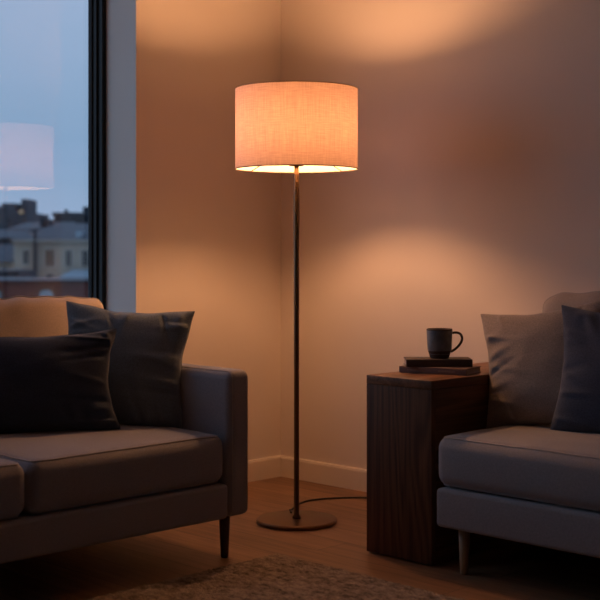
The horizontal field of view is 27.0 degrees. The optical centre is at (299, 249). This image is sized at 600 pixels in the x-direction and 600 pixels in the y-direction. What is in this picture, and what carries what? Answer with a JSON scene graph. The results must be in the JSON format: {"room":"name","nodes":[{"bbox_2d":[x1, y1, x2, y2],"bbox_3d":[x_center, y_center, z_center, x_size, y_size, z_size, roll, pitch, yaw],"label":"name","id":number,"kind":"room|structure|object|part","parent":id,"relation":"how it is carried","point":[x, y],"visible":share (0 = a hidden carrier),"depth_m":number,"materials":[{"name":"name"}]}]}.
{"room":"living room","nodes":[
{"label":"living room","id":0,"kind":"room"},
{"bbox_2d":[106,0,280,459],"bbox_3d":[-2.099,-0.364,3.717,0.300,2.720,5.400,0,0,45],"label":"wall","id":1,"kind":"structure","parent":0,"point":[187,230],"depth_m":5.18,"materials":[{"name":"paint"}]},
{"bbox_2d":[88,0,105,309],"bbox_3d":[-1.847,-0.464,4.101,0.090,2.080,2.900,0,0,45],"label":"window frame","id":2,"kind":"structure","parent":1,"relation":"in","point":[96,8],"depth_m":5.10,"materials":[{"name":"black metal"}]},
{"bbox_3d":[-1.855,-0.464,4.109,0.057,2.039,2.859,0,0,45],"label":"sash","id":3,"kind":"part","parent":2,"relation":"part of","materials":[{"name":"black metal"}]},
{"bbox_3d":[-1.847,-0.464,4.101,0.090,2.080,2.900,0,0,45],"label":"frame","id":4,"kind":"part","parent":2,"relation":"part of","materials":[{"name":"black metal"}]},
{"bbox_2d":[248,456,280,481],"bbox_3d":[-1.988,0.951,3.606,0.016,0.090,5.368,0,0,45],"label":"baseboard","id":5,"kind":"structure","parent":1,"relation":"attached to","point":[268,467],"depth_m":5.43,"materials":[{"name":"beige paint"}]},
{"bbox_2d":[0,477,599,599],"bbox_3d":[-0.119,1.096,1.737,5.900,0.200,5.800,0,0,45],"label":"floor","id":6,"kind":"structure","parent":0,"point":[515,570],"depth_m":4.00,"materials":[{"name":"brown wood"}]},
{"bbox_2d":[0,295,247,563],"bbox_3d":[-1.073,0.574,3.809,0.922,0.845,1.670,0,0,45],"label":"sofa","id":7,"kind":"object","parent":6,"relation":"on","point":[60,491],"visible":0.55,"depth_m":3.82,"materials":[{"name":"fabric"}]},
{"bbox_2d":[0,459,23,518],"bbox_3d":[-1.295,0.663,3.510,0.809,0.168,0.740,0,0,45],"label":"seat cushion","id":8,"kind":"object","parent":7,"relation":"on","point":[11,470],"depth_m":3.45,"materials":[{"name":"fabric"}]},
{"bbox_2d":[0,297,103,336],"bbox_3d":[-0.974,0.372,4.232,0.726,0.436,0.163,0,-6,-45],"label":"cushion","id":9,"kind":"object","parent":7,"relation":"on","point":[19,316],"depth_m":4.23,"materials":[{"name":"fabric"}]},
{"bbox_2d":[0,329,119,433],"bbox_3d":[-0.865,0.422,4.003,0.570,0.329,0.134,0,0,-12],"label":"lumbar pillow","id":10,"kind":"object","parent":7,"relation":"on","point":[50,383],"visible":1,"depth_m":3.98,"materials":[{"name":"grey fabric"}]},
{"bbox_2d":[0,424,222,511],"bbox_3d":[-0.773,0.662,4.032,0.809,0.168,0.740,0,0,45],"label":"seat cushion","id":11,"kind":"object","parent":7,"relation":"on","point":[127,466],"depth_m":3.76,"materials":[{"name":"fabric"}]},
{"bbox_3d":[-1.066,0.805,3.803,0.900,0.111,1.474,0,0,45],"label":"rail","id":12,"kind":"part","parent":7,"relation":"part of","materials":[{"name":"fabric"}]},
{"bbox_2d":[66,301,194,428],"bbox_3d":[-0.590,0.386,4.190,0.468,0.425,0.150,0,0,0],"label":"throw pillow","id":13,"kind":"object","parent":7,"relation":"on","point":[147,349],"visible":0.65,"depth_m":4.15,"materials":[{"name":"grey fabric"}]},
{"bbox_3d":[-0.518,0.624,4.364,0.922,0.474,0.100,0,0,45],"label":"armrest","id":14,"kind":"part","parent":7,"relation":"part of","materials":[{"name":"fabric"}]},
{"bbox_3d":[-0.245,0.928,4.052,0.037,0.136,0.037,0,0,45],"label":"leg","id":15,"kind":"part","parent":7,"relation":"part of","materials":[{"name":"brown wood"}]},
{"bbox_2d":[85,553,464,599],"bbox_3d":[0.027,0.987,2.535,2.323,0.017,2.038,0,0,45],"label":"rug","id":16,"kind":"object","parent":6,"relation":"on","point":[276,576],"visible":1,"depth_m":3.66,"materials":[{"name":"fabric"}]},
{"bbox_2d":[235,81,366,530],"bbox_3d":[0.185,0.204,4.632,0.670,1.584,0.818,0,0,45],"label":"floor lamp","id":17,"kind":"object","parent":6,"relation":"on","point":[296,127],"visible":0.95,"depth_m":4.40,"materials":[{"name":"fabric"}]},
{"bbox_3d":[-0.013,-0.442,4.570,0.447,0.290,0.447,0,0,45],"label":"lamp shade","id":18,"kind":"part","parent":17,"relation":"part of","materials":[{"name":"fabric"}]},
{"bbox_3d":[-0.013,0.988,4.570,0.294,0.017,0.294,0,0,45],"label":"plate","id":19,"kind":"part","parent":17,"relation":"part of","materials":[{"name":"brown metal"}]},
{"bbox_3d":[0.332,0.984,4.836,0.750,0.023,0.359,0,0,-1],"label":"power cord","id":20,"kind":"part","parent":17,"relation":"part of","materials":[{"name":"black plastic"}]},
{"bbox_2d":[367,362,515,565],"bbox_3d":[0.580,0.704,4.285,0.275,0.585,0.748,0,0,45],"label":"side table","id":21,"kind":"object","parent":6,"relation":"on","point":[409,415],"visible":0.44,"depth_m":4.01,"materials":[{"name":"brown wood"}]},
{"bbox_3d":[0.324,0.716,4.028,0.274,0.550,0.022,0,0,45],"label":"panel","id":22,"kind":"part","parent":21,"relation":"part of","materials":[{"name":"brown wood"}]},
{"bbox_2d":[399,365,480,375],"bbox_3d":[0.472,0.401,4.204,0.240,0.021,0.140,0,0,29],"label":"book","id":23,"kind":"object","parent":21,"relation":"on","point":[464,371],"visible":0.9,"depth_m":4.15,"materials":[{"name":"brown paper"}]},
{"bbox_2d":[404,357,472,366],"bbox_3d":[0.465,0.378,4.220,0.221,0.024,0.110,0,0,0],"label":"book","id":24,"kind":"object","parent":23,"relation":"on","point":[408,361],"visible":0.98,"depth_m":4.17,"materials":[{"name":"grey paper"}]},
{"bbox_2d":[426,328,462,358],"bbox_3d":[0.484,0.316,4.232,0.115,0.099,0.088,0,0,-29],"label":"coffee mug","id":25,"kind":"object","parent":24,"relation":"on","point":[439,340],"visible":1,"depth_m":4.19,"materials":[{"name":"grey ceramic"}]},
{"bbox_3d":[0.530,0.311,4.225,0.044,0.073,0.013,0,0,0],"label":"handle","id":26,"kind":"part","parent":25,"relation":"part of","materials":[{"name":"brown ceramic"}]},
{"bbox_3d":[0.670,0.716,4.195,0.021,0.550,0.704,0,0,45],"label":"panel","id":27,"kind":"part","parent":21,"relation":"part of","materials":[{"name":"brown wood"}]},
{"bbox_2d":[437,291,599,574],"bbox_3d":[1.291,0.562,3.539,0.787,0.868,1.716,0,0,-45],"label":"sofa","id":28,"kind":"object","parent":6,"relation":"on","point":[538,485],"visible":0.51,"depth_m":3.67,"materials":[{"name":"grey fabric"}]},
{"bbox_3d":[0.505,0.924,3.842,0.037,0.143,0.037,0,0,-45],"label":"leg","id":29,"kind":"part","parent":28,"relation":"part of","materials":[{"name":"brown wood"}]},
{"bbox_3d":[1.255,0.794,3.563,0.765,0.120,1.604,0,0,-45],"label":"rail","id":30,"kind":"part","parent":28,"relation":"part of","materials":[{"name":"grey fabric"}]},
{"bbox_2d":[439,424,599,509],"bbox_3d":[0.934,0.647,3.819,0.674,0.168,0.817,0,0,-45],"label":"seat cushion","id":31,"kind":"object","parent":28,"relation":"on","point":[531,467],"depth_m":3.67,"materials":[{"name":"grey fabric"}]},
{"bbox_2d":[481,300,599,428],"bbox_3d":[0.791,0.374,4.053,0.481,0.437,0.141,0,0,29],"label":"throw pillow","id":32,"kind":"object","parent":28,"relation":"on","point":[526,352],"visible":0.69,"depth_m":4.04,"materials":[{"name":"beige fabric"}]},
{"bbox_2d":[543,292,599,312],"bbox_3d":[1.121,0.361,3.997,0.791,0.458,0.162,0,-6,45],"label":"cushion","id":33,"kind":"object","parent":28,"relation":"on","point":[570,299],"depth_m":4.17,"materials":[{"name":"beige fabric"}]},
{"bbox_2d":[550,305,599,433],"bbox_3d":[1.004,0.377,3.856,0.451,0.401,0.149,0,0,34],"label":"throw pillow","id":34,"kind":"object","parent":28,"relation":"on","point":[577,409],"visible":1,"depth_m":3.89,"materials":[{"name":"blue fabric"}]},
{"bbox_2d":[281,0,599,468],"bbox_3d":[1.896,-0.364,3.682,5.400,2.720,0.200,0,0,45],"label":"wall","id":35,"kind":"structure","parent":0,"point":[474,190],"depth_m":4.94,"materials":[{"name":"paint"}]},
{"bbox_2d":[280,455,366,491],"bbox_3d":[1.819,0.951,3.606,5.400,0.090,0.016,0,0,45],"label":"baseboard","id":36,"kind":"structure","parent":35,"relation":"attached to","point":[347,477],"depth_m":5.30,"materials":[{"name":"beige paint"}]},
{"label":"outside","id":37,"kind":"structure","parent":0,"visible":0},
{"bbox_3d":[-55.219,17.246,138.819,238.486,0.500,320.000,0,0,45],"label":"ground","id":38,"kind":"structure","parent":37,"visible":0},
{"bbox_2d":[0,244,13,268],"bbox_3d":[-30.419,8.229,116.500,9.408,17.534,10.000,0,0,0],"label":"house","id":39,"kind":"structure","parent":38,"relation":"on","point":[6,250],"depth_m":113.01,"materials":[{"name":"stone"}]},
{"bbox_2d":[0,230,32,243],"bbox_3d":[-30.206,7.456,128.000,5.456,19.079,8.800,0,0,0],"label":"roof","id":40,"kind":"structure","parent":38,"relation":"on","point":[6,236],"depth_m":125.40,"materials":[{"name":"stone"}]},
{"bbox_2d":[0,269,37,276],"bbox_3d":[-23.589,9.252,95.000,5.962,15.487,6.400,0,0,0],"label":"roof","id":41,"kind":"structure","parent":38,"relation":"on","point":[3,272],"depth_m":92.49,"materials":[{"name":"stone"}]},
{"bbox_2d":[0,199,48,229],"bbox_3d":[-40.512,5.170,166.605,11.136,23.652,14.790,0,0,0],"label":"tower block","id":42,"kind":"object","parent":38,"relation":"on","point":[11,214],"visible":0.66,"depth_m":162.00,"materials":[{"name":"black concrete"}]},
{"bbox_2d":[8,217,76,230],"bbox_3d":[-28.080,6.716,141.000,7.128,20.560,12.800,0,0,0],"label":"roof","id":43,"kind":"structure","parent":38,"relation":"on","point":[44,222],"depth_m":136.85,"materials":[{"name":"stone"}]},
{"bbox_2d":[0,277,87,298],"bbox_3d":[-18.880,9.458,84.000,16.128,15.076,8.600,0,0,0],"label":"warehouse","id":44,"kind":"structure","parent":38,"relation":"on","point":[9,286],"depth_m":80.00,"materials":[{"name":"brick"}]},
{"bbox_3d":[-16.224,2.976,79.897,0.832,0.832,0.035,0,0,0],"label":"pane","id":45,"kind":"part","parent":44,"relation":"part of","materials":[{"name":"glass"}]},
{"bbox_2d":[12,224,87,276],"bbox_3d":[-18.312,7.322,111.000,11.676,19.348,13.200,0,0,0],"label":"townhouse","id":46,"kind":"structure","parent":38,"relation":"on","point":[55,250],"depth_m":105.00,"materials":[{"name":"stone"}]},
{"bbox_3d":[-23.008,0.609,104.970,0.487,1.134,0.040,0,0,0],"label":"pane","id":47,"kind":"part","parent":46,"relation":"part of","materials":[{"name":"black glass"}]},
{"bbox_3d":[-21.000,0.672,104.970,0.672,1.344,0.040,0,0,0],"label":"pane","id":48,"kind":"part","parent":46,"relation":"part of","materials":[{"name":"grey glass"}]},
{"bbox_3d":[-18.312,-0.777,110.950,11.592,0.210,12.900,0,0,0],"label":"cornice","id":49,"kind":"part","parent":46,"relation":"part of","materials":[{"name":"beige stone"}]},
{"bbox_3d":[-19.425,0.693,104.970,0.462,1.302,0.040,0,0,0],"label":"pane","id":50,"kind":"part","parent":46,"relation":"part of","materials":[{"name":"black glass"}]},
{"bbox_3d":[-18.039,0.693,104.970,0.546,1.302,0.040,0,0,0],"label":"pane","id":51,"kind":"part","parent":46,"relation":"part of","materials":[{"name":"black glass"}]},
{"bbox_2d":[52,207,87,223],"bbox_3d":[-24.960,5.858,157.000,9.360,22.276,15.000,0,0,0],"label":"apartment block","id":52,"kind":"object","parent":38,"relation":"on","point":[76,217],"visible":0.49,"depth_m":149.94,"materials":[{"name":"black concrete"}]},
{"bbox_2d":[60,269,87,276],"bbox_3d":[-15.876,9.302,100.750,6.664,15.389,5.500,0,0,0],"label":"roof","id":53,"kind":"structure","parent":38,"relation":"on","point":[75,272],"depth_m":101.08,"materials":[{"name":"metal"}]}
]}

